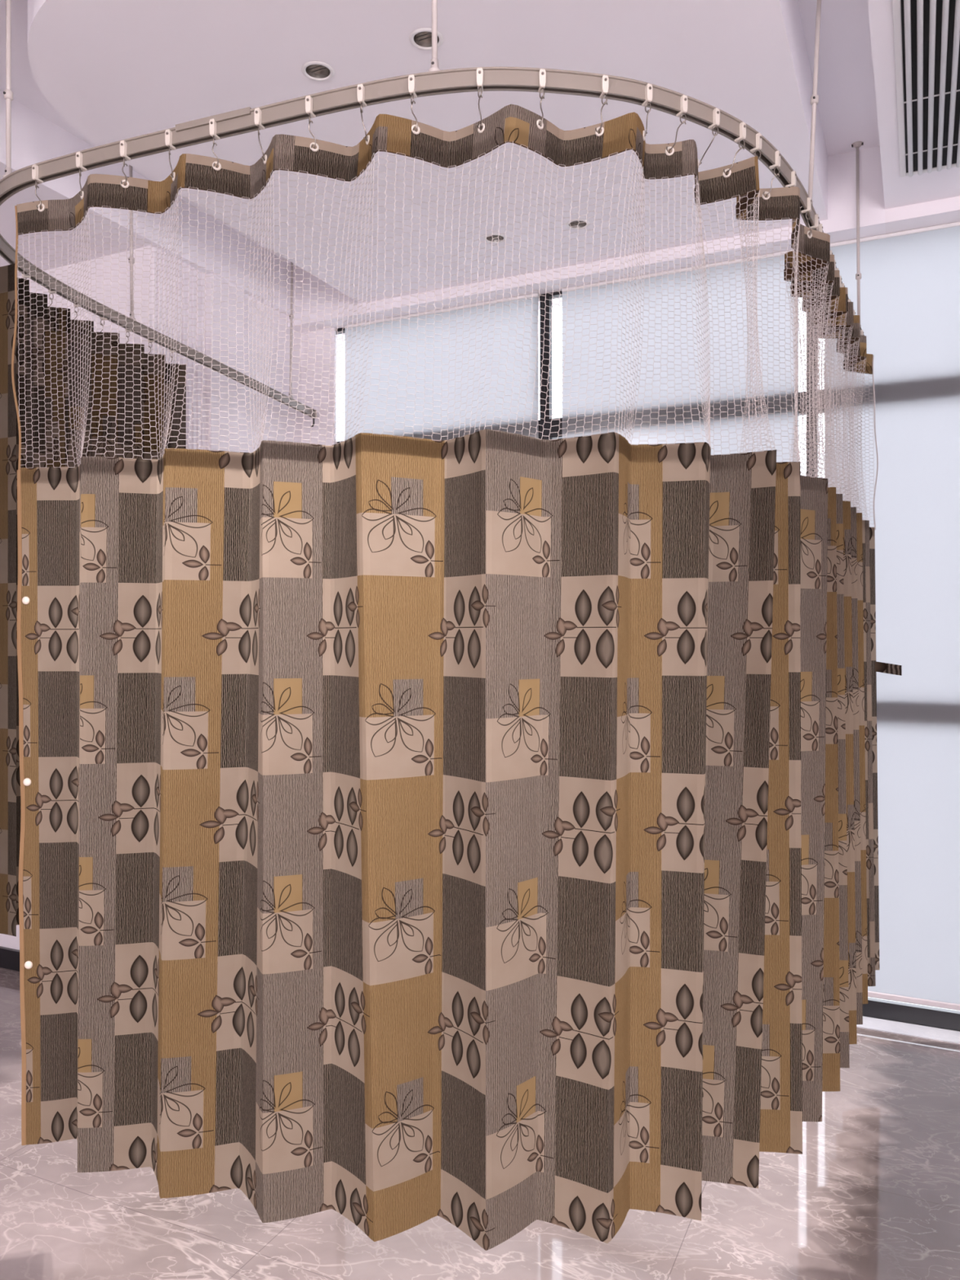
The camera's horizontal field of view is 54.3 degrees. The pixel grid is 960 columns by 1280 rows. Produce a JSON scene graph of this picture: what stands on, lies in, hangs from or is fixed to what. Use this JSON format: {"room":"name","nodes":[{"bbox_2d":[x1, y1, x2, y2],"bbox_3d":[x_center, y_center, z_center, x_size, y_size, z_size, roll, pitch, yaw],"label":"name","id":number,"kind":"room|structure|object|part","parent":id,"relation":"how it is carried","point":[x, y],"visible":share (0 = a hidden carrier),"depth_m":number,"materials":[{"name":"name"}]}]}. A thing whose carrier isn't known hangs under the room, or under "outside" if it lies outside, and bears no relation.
{"room":"hospital room","nodes":[
{"label":"hospital room","id":0,"kind":"room"},
{"bbox_2d":[0,252,122,971],"bbox_3d":[-2.750,-0.075,4.527,3.170,3.050,0.148,0,0,25],"label":"wall","id":1,"kind":"structure","parent":0,"point":[6,940],"depth_m":3.95,"materials":[{"name":"paint"}]},
{"bbox_2d":[122,245,301,452],"bbox_3d":[-1.146,-0.075,4.390,0.150,3.050,1.230,0,0,25],"label":"wall","id":2,"kind":"structure","parent":0,"point":[137,295],"depth_m":4.39,"materials":[{"name":"paint"}]},
{"bbox_2d":[152,247,204,449],"bbox_3d":[-1.266,-0.117,3.947,0.010,2.964,0.297,0,0,25],"label":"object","id":3,"kind":"structure","parent":2,"relation":"attached to","point":[154,249],"depth_m":3.99,"materials":[{"name":"paint"}]},
{"bbox_2d":[205,273,244,452],"bbox_3d":[-1.139,-0.117,4.193,0.030,2.965,0.220,0,0,25],"label":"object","id":4,"kind":"structure","parent":2,"relation":"attached to","point":[214,401],"depth_m":4.16,"materials":[{"name":"paint"}]},
{"bbox_2d":[301,327,345,444],"bbox_3d":[-0.769,-0.050,4.782,0.198,3.000,0.200,0,0,25],"label":"wall","id":5,"kind":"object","parent":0,"point":[304,343],"visible":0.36,"depth_m":4.70,"materials":[{"name":"paint"}]},
{"bbox_2d":[336,293,544,443],"bbox_3d":[-0.237,-0.050,4.461,1.179,3.000,0.037,0,0,25],"label":"window","id":6,"kind":"structure","parent":5,"relation":"attached to","point":[541,421],"depth_m":4.20,"materials":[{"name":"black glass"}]},
{"bbox_2d":[344,293,538,440],"bbox_3d":[-0.202,-0.088,4.404,1.023,2.921,0.016,0,0,25],"label":"roller blind","id":7,"kind":"object","parent":6,"relation":"attached to","point":[421,341],"visible":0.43,"depth_m":4.38,"materials":[{"name":"fabric"}]},
{"bbox_3d":[-0.202,-1.542,4.404,1.023,0.014,0.016,0,0,25],"label":"head rail","id":8,"kind":"part","parent":7,"relation":"part of","materials":[{"name":"white metal"}]},
{"bbox_2d":[0,0,959,316],"bbox_3d":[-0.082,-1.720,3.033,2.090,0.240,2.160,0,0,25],"label":"ceiling","id":9,"kind":"structure","parent":0,"point":[113,70],"depth_m":2.77,"materials":[{"name":"paint"}]},
{"bbox_2d":[301,61,334,80],"bbox_3d":[-0.456,-1.632,2.634,0.092,0.072,0.092,0,0,25],"label":"recessed light","id":10,"kind":"object","parent":9,"relation":"in","point":[315,70],"visible":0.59,"depth_m":2.65,"materials":[{"name":"white metal"}]},
{"bbox_2d":[408,27,444,50],"bbox_3d":[-0.142,-1.632,2.494,0.092,0.072,0.092,0,0,25],"label":"recessed light","id":11,"kind":"object","parent":9,"relation":"in","point":[420,38],"visible":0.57,"depth_m":2.51,"materials":[{"name":"white metal"}]},
{"bbox_2d":[0,0,863,426],"bbox_3d":[-0.173,-1.449,3.080,2.563,0.783,2.296,0,0,25],"label":"rail","id":12,"kind":"object","parent":9,"relation":"hanging from","point":[434,82],"visible":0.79,"depth_m":2.07,"materials":[{"name":"beige metal"}]},
{"bbox_3d":[-1.166,-1.488,2.319,0.011,0.703,0.012,0,0,25],"label":"hanger rod","id":13,"kind":"part","parent":12,"relation":"part of","materials":[{"name":"silver metal"}]},
{"bbox_2d":[22,273,30,279],"bbox_3d":[-1.374,-1.083,2.840,0.025,0.098,0.018,0,0,5],"label":"curtain hook","id":14,"kind":"object","parent":12,"relation":"hanging from","point":[26,277],"visible":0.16,"depth_m":2.83,"materials":[{"name":"white plastic"}]},
{"bbox_2d":[31,164,43,209],"bbox_3d":[-1.058,-1.082,2.240,0.014,0.100,0.025,0,0,25],"label":"curtain hook","id":15,"kind":"object","parent":12,"relation":"hanging from","point":[35,167],"visible":1,"depth_m":2.23,"materials":[{"name":"white plastic"}]},
{"bbox_2d":[48,289,57,306],"bbox_3d":[-1.355,-1.083,2.965,0.031,0.098,0.016,0,0,25],"label":"curtain hook","id":16,"kind":"object","parent":12,"relation":"hanging from","point":[51,291],"visible":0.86,"depth_m":2.96,"materials":[{"name":"white plastic"}]},
{"bbox_2d":[73,303,81,319],"bbox_3d":[-1.328,-1.083,3.086,0.033,0.099,0.016,0,0,25],"label":"curtain hook","id":17,"kind":"object","parent":12,"relation":"hanging from","point":[76,305],"visible":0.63,"depth_m":3.08,"materials":[{"name":"white plastic"}]},
{"bbox_2d":[75,151,87,196],"bbox_3d":[-0.930,-1.082,2.184,0.017,0.100,0.025,0,0,25],"label":"curtain hook","id":18,"kind":"object","parent":12,"relation":"hanging from","point":[79,157],"visible":1,"depth_m":2.17,"materials":[{"name":"white plastic"}]},
{"bbox_2d":[0,263,186,936],"bbox_3d":[-1.298,-0.113,3.120,0.177,1.885,0.982,0,0,10],"label":"curtain","id":19,"kind":"object","parent":12,"relation":"hanging from","point":[10,774],"visible":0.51,"depth_m":2.85,"materials":[{"name":"fabric"}]},
{"bbox_2d":[99,316,107,332],"bbox_3d":[-1.291,-1.083,3.211,0.031,0.098,0.017,0,0,25],"label":"curtain hook","id":20,"kind":"object","parent":12,"relation":"hanging from","point":[100,317],"visible":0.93,"depth_m":3.21,"materials":[{"name":"white plastic"}]},
{"bbox_2d":[120,140,130,185],"bbox_3d":[-0.807,-1.082,2.134,0.014,0.100,0.025,0,0,25],"label":"curtain hook","id":21,"kind":"object","parent":12,"relation":"hanging from","point":[123,145],"visible":1,"depth_m":2.13,"materials":[{"name":"white plastic"}]},
{"bbox_2d":[124,328,132,343],"bbox_3d":[-1.251,-1.083,3.335,0.029,0.098,0.017,0,0,25],"label":"curtain hook","id":22,"kind":"object","parent":12,"relation":"hanging from","point":[127,331],"visible":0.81,"depth_m":3.33,"materials":[{"name":"white plastic"}]},
{"bbox_3d":[-1.244,-1.488,3.345,0.011,0.703,0.025,0,0,-44],"label":"hanger rod","id":23,"kind":"part","parent":12,"relation":"part of","materials":[{"name":"white metal"}]},
{"bbox_2d":[147,339,155,353],"bbox_3d":[-1.213,-1.083,3.454,0.031,0.098,0.017,0,0,25],"label":"curtain hook","id":24,"kind":"object","parent":12,"relation":"hanging from","point":[148,340],"visible":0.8,"depth_m":3.45,"materials":[{"name":"white plastic"}]},
{"bbox_2d":[164,128,176,177],"bbox_3d":[-0.690,-1.083,2.090,0.016,0.099,0.030,0,0,15],"label":"curtain hook","id":25,"kind":"object","parent":12,"relation":"hanging from","point":[168,133],"visible":1,"depth_m":2.08,"materials":[{"name":"white plastic"}]},
{"bbox_2d":[209,118,220,168],"bbox_3d":[-0.578,-1.082,2.045,0.014,0.100,0.025,0,0,25],"label":"curtain hook","id":26,"kind":"object","parent":12,"relation":"hanging from","point":[212,122],"visible":1,"depth_m":2.04,"materials":[{"name":"white plastic"}]},
{"bbox_2d":[254,107,265,161],"bbox_3d":[-0.470,-1.083,2.011,0.014,0.098,0.040,0,0,14],"label":"curtain hook","id":27,"kind":"object","parent":12,"relation":"hanging from","point":[258,113],"visible":1,"depth_m":2.00,"materials":[{"name":"white plastic"}]},
{"bbox_3d":[-0.889,-1.488,4.418,0.021,0.703,0.012,0,0,25],"label":"hanger rod","id":28,"kind":"part","parent":12,"relation":"part of","materials":[{"name":"silver metal"}]},
{"bbox_2d":[305,95,315,148],"bbox_3d":[-0.353,-1.082,1.960,0.014,0.101,0.028,0,0,25],"label":"curtain hook","id":29,"kind":"object","parent":12,"relation":"hanging from","point":[308,100],"visible":1,"depth_m":1.95,"materials":[{"name":"white plastic"}]},
{"bbox_2d":[356,84,368,141],"bbox_3d":[-0.239,-1.083,1.928,0.014,0.098,0.046,0,0,13],"label":"curtain hook","id":30,"kind":"object","parent":12,"relation":"hanging from","point":[361,90],"visible":1,"depth_m":1.91,"materials":[{"name":"white plastic"}]},
{"bbox_2d":[408,74,417,131],"bbox_3d":[-0.134,-1.081,1.890,0.013,0.101,0.032,0,0,14],"label":"curtain hook","id":31,"kind":"object","parent":12,"relation":"hanging from","point":[411,79],"visible":1,"depth_m":1.88,"materials":[{"name":"white plastic"}]},
{"bbox_3d":[-0.092,-1.488,1.887,0.013,0.703,0.012,0,0,25],"label":"hanger rod","id":32,"kind":"part","parent":12,"relation":"part of","materials":[{"name":"white metal"}]},
{"bbox_2d":[11,104,901,1250],"bbox_3d":[0.378,0.072,2.436,2.884,2.255,0.973,0,0,-25],"label":"curtain","id":33,"kind":"object","parent":12,"relation":"hanging from","point":[477,832],"visible":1,"depth_m":1.98,"materials":[{"name":"fabric"}]},
{"bbox_3d":[0.372,0.393,2.425,2.821,1.615,0.957,0,0,-25],"label":"printed panel","id":34,"kind":"part","parent":33,"relation":"part of","materials":[{"name":"fabric"}]},
{"bbox_2d":[476,67,483,129],"bbox_3d":[0.000,-1.083,1.879,0.014,0.098,0.054,0,0,0],"label":"curtain hook","id":35,"kind":"object","parent":12,"relation":"hanging from","point":[479,70],"visible":1,"depth_m":1.85,"materials":[{"name":"white plastic"}]},
{"bbox_2d":[537,68,546,126],"bbox_3d":[0.122,-1.082,1.871,0.013,0.101,0.032,0,0,-7],"label":"curtain hook","id":36,"kind":"object","parent":12,"relation":"hanging from","point":[542,73],"visible":1,"depth_m":1.86,"materials":[{"name":"white plastic"}]},
{"bbox_2d":[595,75,608,133],"bbox_3d":[0.246,-1.083,1.896,0.014,0.098,0.042,0,0,-19],"label":"curtain hook","id":37,"kind":"object","parent":12,"relation":"hanging from","point":[604,81],"visible":1,"depth_m":1.88,"materials":[{"name":"white plastic"}]},
{"bbox_2d":[641,83,652,137],"bbox_3d":[0.342,-1.082,1.917,0.013,0.101,0.025,0,0,-23],"label":"curtain hook","id":38,"kind":"object","parent":12,"relation":"hanging from","point":[648,88],"visible":1,"depth_m":1.91,"materials":[{"name":"white plastic"}]},
{"bbox_2d":[666,94,687,152],"bbox_3d":[0.413,-1.083,1.968,0.014,0.098,0.056,0,0,-33],"label":"curtain hook","id":39,"kind":"object","parent":12,"relation":"hanging from","point":[683,100],"visible":1,"depth_m":1.95,"materials":[{"name":"white plastic"}]},
{"bbox_2d":[697,107,719,166],"bbox_3d":[0.491,-1.081,2.018,0.013,0.102,0.059,0,0,-34],"label":"curtain hook","id":40,"kind":"object","parent":12,"relation":"hanging from","point":[716,113],"visible":0.95,"depth_m":2.00,"materials":[{"name":"white plastic"}]},
{"bbox_2d":[723,121,746,174],"bbox_3d":[0.561,-1.083,2.067,0.014,0.098,0.052,0,0,-44],"label":"curtain hook","id":41,"kind":"object","parent":12,"relation":"hanging from","point":[742,125],"visible":1,"depth_m":2.05,"materials":[{"name":"white plastic"}]},
{"bbox_2d":[750,133,761,159],"bbox_3d":[0.618,-1.081,2.102,0.028,0.101,0.013,0,0,45],"label":"curtain hook","id":42,"kind":"object","parent":12,"relation":"hanging from","point":[758,136],"visible":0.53,"depth_m":2.09,"materials":[{"name":"white plastic"}]},
{"bbox_2d":[763,150,780,197],"bbox_3d":[0.678,-1.083,2.179,0.040,0.098,0.014,0,0,32],"label":"curtain hook","id":43,"kind":"object","parent":12,"relation":"hanging from","point":[777,154],"visible":1,"depth_m":2.17,"materials":[{"name":"white plastic"}]},
{"bbox_2d":[785,170,802,209],"bbox_3d":[0.759,-1.082,2.264,0.041,0.099,0.013,0,0,34],"label":"curtain hook","id":44,"kind":"object","parent":12,"relation":"hanging from","point":[793,175],"visible":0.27,"depth_m":2.26,"materials":[{"name":"white plastic"}]},
{"bbox_2d":[800,196,811,235],"bbox_3d":[0.836,-1.082,2.400,0.026,0.100,0.017,0,0,25],"label":"curtain hook","id":45,"kind":"object","parent":12,"relation":"hanging from","point":[809,199],"visible":1,"depth_m":2.40,"materials":[{"name":"white plastic"}]},
{"bbox_2d":[810,213,818,231],"bbox_3d":[0.889,-1.081,2.498,0.028,0.101,0.014,0,0,25],"label":"curtain hook","id":46,"kind":"object","parent":12,"relation":"hanging from","point":[816,216],"visible":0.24,"depth_m":2.49,"materials":[{"name":"white plastic"}]},
{"bbox_3d":[0.889,-1.488,2.483,0.045,0.704,0.011,0,0,43],"label":"hanger rod","id":47,"kind":"part","parent":12,"relation":"part of","materials":[{"name":"silver metal"}]},
{"bbox_2d":[818,223,822,231],"bbox_3d":[0.913,-1.083,2.559,0.043,0.098,0.015,0,0,25],"label":"curtain glider","id":48,"kind":"object","parent":12,"relation":"hanging from","point":[820,227],"visible":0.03,"depth_m":2.55,"materials":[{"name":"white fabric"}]},
{"bbox_2d":[839,275,841,287],"bbox_3d":[1.107,-1.083,2.921,0.040,0.098,0.014,0,0,22],"label":"curtain glider","id":49,"kind":"object","parent":12,"relation":"hanging from","point":[840,277],"visible":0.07,"depth_m":2.91,"materials":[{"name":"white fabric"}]},
{"bbox_3d":[1.402,-1.488,3.474,0.016,0.703,0.012,0,0,25],"label":"hanger rod","id":50,"kind":"part","parent":12,"relation":"part of","materials":[{"name":"silver metal"}]},
{"bbox_2d":[483,233,506,243],"bbox_3d":[0.060,-1.632,3.729,0.092,0.072,0.092,0,0,25],"label":"recessed light","id":51,"kind":"object","parent":9,"relation":"in","point":[501,237],"visible":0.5,"depth_m":3.75,"materials":[{"name":"white metal"}]},
{"bbox_2d":[565,218,589,229],"bbox_3d":[0.376,-1.632,3.603,0.092,0.072,0.092,0,0,25],"label":"recessed light","id":52,"kind":"object","parent":9,"relation":"in","point":[574,223],"visible":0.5,"depth_m":3.62,"materials":[{"name":"white metal"}]},
{"bbox_2d":[891,0,959,177],"bbox_3d":[1.108,-1.590,2.087,0.360,0.019,2.360,0,0,25],"label":"air vent","id":53,"kind":"object","parent":9,"relation":"attached to","point":[926,33],"visible":1,"depth_m":2.68,"materials":[{"name":"white metal"}]},
{"bbox_2d":[0,967,959,1279],"bbox_3d":[-1.395,1.510,1.264,8.400,0.120,7.100,0,0,25],"label":"floor","id":54,"kind":"structure","parent":0,"point":[873,1192],"depth_m":2.32,"materials":[{"name":"stone"}]},
{"bbox_2d":[544,290,812,476],"bbox_3d":[0.810,-0.050,3.969,1.133,3.000,0.037,0,0,25],"label":"window","id":55,"kind":"structure","parent":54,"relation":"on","point":[553,435],"depth_m":4.19,"materials":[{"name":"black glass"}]},
{"bbox_3d":[0.810,-1.261,3.968,1.089,0.548,0.006,0,0,25],"label":"pane","id":56,"kind":"part","parent":55,"relation":"part of","materials":[{"name":"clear glass"}]},
{"bbox_2d":[561,249,798,462],"bbox_3d":[0.813,-0.088,3.927,0.994,2.921,0.016,0,0,25],"label":"roller blind","id":57,"kind":"object","parent":55,"relation":"attached to","point":[654,418],"visible":0.25,"depth_m":3.91,"materials":[{"name":"fabric"}]},
{"bbox_3d":[0.813,-1.542,3.927,0.994,0.014,0.016,0,0,25],"label":"head rail","id":58,"kind":"part","parent":57,"relation":"part of","materials":[{"name":"white metal"}]},
{"bbox_2d":[862,997,959,1031],"bbox_3d":[1.343,1.414,3.680,4.562,0.064,0.028,0,0,25],"label":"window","id":59,"kind":"structure","parent":54,"relation":"on","point":[919,1015],"depth_m":3.53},
{"bbox_2d":[288,146,885,341],"bbox_3d":[0.344,-1.695,4.198,2.710,0.290,0.310,0,0,25],"label":"ceiling","id":60,"kind":"structure","parent":0,"point":[840,224],"depth_m":3.93,"materials":[{"name":"paint"}]},
{"bbox_2d":[856,1016,959,1044],"bbox_3d":[1.435,1.448,3.558,5.230,0.004,0.110,0,0,25],"label":"trim","id":61,"kind":"structure","parent":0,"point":[868,1023],"depth_m":3.48,"materials":[{"name":"stone"}]},
{"bbox_2d":[884,195,959,234],"bbox_3d":[2.710,-1.575,3.085,2.520,0.050,0.310,0,0,25],"label":"wall window header","id":62,"kind":"structure","parent":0,"point":[945,211],"depth_m":3.45,"materials":[{"name":"paint"}]},
{"bbox_2d":[811,328,824,477],"bbox_3d":[1.851,-0.050,3.479,1.174,3.000,0.037,0,0,25],"label":"window","id":63,"kind":"structure","parent":62,"relation":"in","point":[812,328],"depth_m":3.71,"materials":[{"name":"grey glass"}]},
{"bbox_2d":[824,221,959,1010],"bbox_3d":[1.822,-0.088,3.453,1.040,2.921,0.016,0,0,25],"label":"roller blind","id":64,"kind":"object","parent":62,"relation":"attached to","point":[910,279],"visible":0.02,"depth_m":3.54,"materials":[{"name":"fabric"}]},
{"bbox_3d":[1.822,-1.542,3.453,1.040,0.014,0.016,0,0,25],"label":"head rail","id":65,"kind":"part","parent":64,"relation":"part of","materials":[{"name":"white metal"}]},
{"label":"outside","id":66,"kind":"structure","parent":0,"visible":0},
{"bbox_2d":[867,996,959,1011],"bbox_3d":[2.946,1.600,8.615,22.000,0.100,9.900,0,0,25],"label":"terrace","id":67,"kind":"object","parent":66,"point":[868,997],"depth_m":3.99,"materials":[{"name":"concrete"}]}
]}

